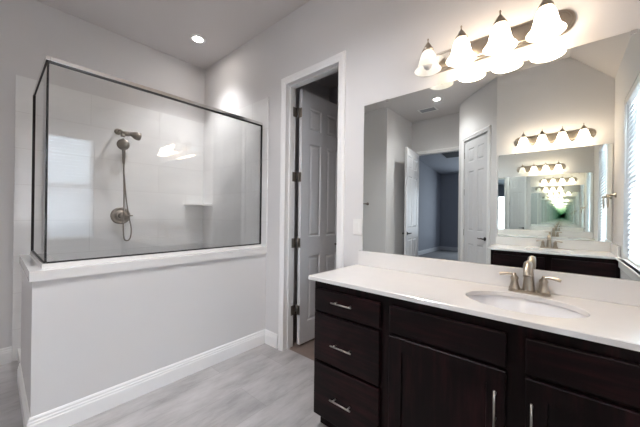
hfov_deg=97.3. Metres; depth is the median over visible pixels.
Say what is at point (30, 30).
wall
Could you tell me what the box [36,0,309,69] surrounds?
ceiling
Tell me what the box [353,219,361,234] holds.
light switch
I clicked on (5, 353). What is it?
baseboard
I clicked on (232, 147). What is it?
wall tile
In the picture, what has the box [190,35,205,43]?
recessed light
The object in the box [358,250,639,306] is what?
backsplash
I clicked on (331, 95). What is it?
wall
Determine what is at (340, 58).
trim
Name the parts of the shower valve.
lever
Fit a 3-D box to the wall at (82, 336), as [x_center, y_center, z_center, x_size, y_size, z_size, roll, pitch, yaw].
[-1.380,0.815,2.430,0.850,0.874,1.610,1,0,41]
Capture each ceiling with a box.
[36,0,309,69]
[315,72,337,88]
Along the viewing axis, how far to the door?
2.80 m
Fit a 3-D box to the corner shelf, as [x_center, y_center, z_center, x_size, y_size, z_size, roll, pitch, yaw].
[-1.478,-0.105,3.416,0.235,0.020,0.235,1,0,41]
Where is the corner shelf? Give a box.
[184,204,211,205]
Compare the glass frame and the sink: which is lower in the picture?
the sink
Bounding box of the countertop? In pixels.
[308,250,639,351]
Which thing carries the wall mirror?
attached to the wall at (384, 41)
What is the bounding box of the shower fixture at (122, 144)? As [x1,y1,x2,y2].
[114,129,141,240]
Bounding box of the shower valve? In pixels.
[110,207,132,223]
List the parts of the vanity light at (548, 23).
lamp shade, bulb, lamp shade, bulb, bulb, lamp shade, bulb, lamp shade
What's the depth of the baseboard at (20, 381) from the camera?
1.77 m
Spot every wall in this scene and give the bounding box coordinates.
[0,0,204,348]
[21,253,265,417]
[204,0,639,333]
[293,81,337,311]
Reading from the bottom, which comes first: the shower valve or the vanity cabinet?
the vanity cabinet
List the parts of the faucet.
handle, spout, plate, handle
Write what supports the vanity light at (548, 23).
attached to the wall at (384, 41)
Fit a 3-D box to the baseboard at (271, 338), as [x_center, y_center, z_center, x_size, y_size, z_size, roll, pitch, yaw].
[-0.471,1.198,2.695,0.189,0.130,0.016,1,0,41]
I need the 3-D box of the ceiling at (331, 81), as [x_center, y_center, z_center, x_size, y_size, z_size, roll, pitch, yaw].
[0.365,-1.866,3.121,1.850,0.100,1.427,1,0,41]
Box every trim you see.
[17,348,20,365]
[19,244,266,282]
[278,50,345,350]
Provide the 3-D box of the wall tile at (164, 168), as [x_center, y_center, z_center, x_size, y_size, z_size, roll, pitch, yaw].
[-2.025,0.045,2.974,0.012,2.400,1.641,1,0,41]
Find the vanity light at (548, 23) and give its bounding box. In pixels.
[414,0,575,76]
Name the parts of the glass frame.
post, glass panel, rail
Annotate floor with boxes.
[0,312,326,426]
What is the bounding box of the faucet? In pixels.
[499,261,561,296]
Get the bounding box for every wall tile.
[12,75,203,361]
[202,97,268,247]
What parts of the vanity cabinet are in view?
drawer handle, drawer handle, drawer handle, drawer, drawer, drawer, door, door handle, door handle, door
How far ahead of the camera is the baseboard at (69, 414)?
1.93 m
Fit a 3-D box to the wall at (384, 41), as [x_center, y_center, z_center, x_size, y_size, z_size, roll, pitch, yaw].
[0.023,-0.276,2.376,4.130,3.090,0.120,1,0,41]
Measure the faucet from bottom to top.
0.158 m
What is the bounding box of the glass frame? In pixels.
[31,55,262,263]
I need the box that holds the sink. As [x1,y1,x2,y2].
[468,295,585,317]
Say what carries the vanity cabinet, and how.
on the floor
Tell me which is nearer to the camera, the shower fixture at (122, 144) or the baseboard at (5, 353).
the baseboard at (5, 353)
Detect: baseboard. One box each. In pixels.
[0,346,11,364]
[17,363,29,426]
[27,329,264,426]
[265,329,277,348]
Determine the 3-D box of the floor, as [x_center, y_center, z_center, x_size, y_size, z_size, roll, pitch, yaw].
[-0.741,1.284,1.508,4.130,0.050,5.260,1,0,41]
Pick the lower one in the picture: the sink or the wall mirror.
the sink
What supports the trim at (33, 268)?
on the wall at (82, 336)
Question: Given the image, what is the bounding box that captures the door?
[291,89,337,344]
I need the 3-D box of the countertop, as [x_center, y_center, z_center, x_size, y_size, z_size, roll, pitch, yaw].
[0.691,0.336,1.367,1.548,0.126,0.526,1,0,41]
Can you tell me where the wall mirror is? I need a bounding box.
[363,29,639,280]
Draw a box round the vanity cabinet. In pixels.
[314,281,639,426]

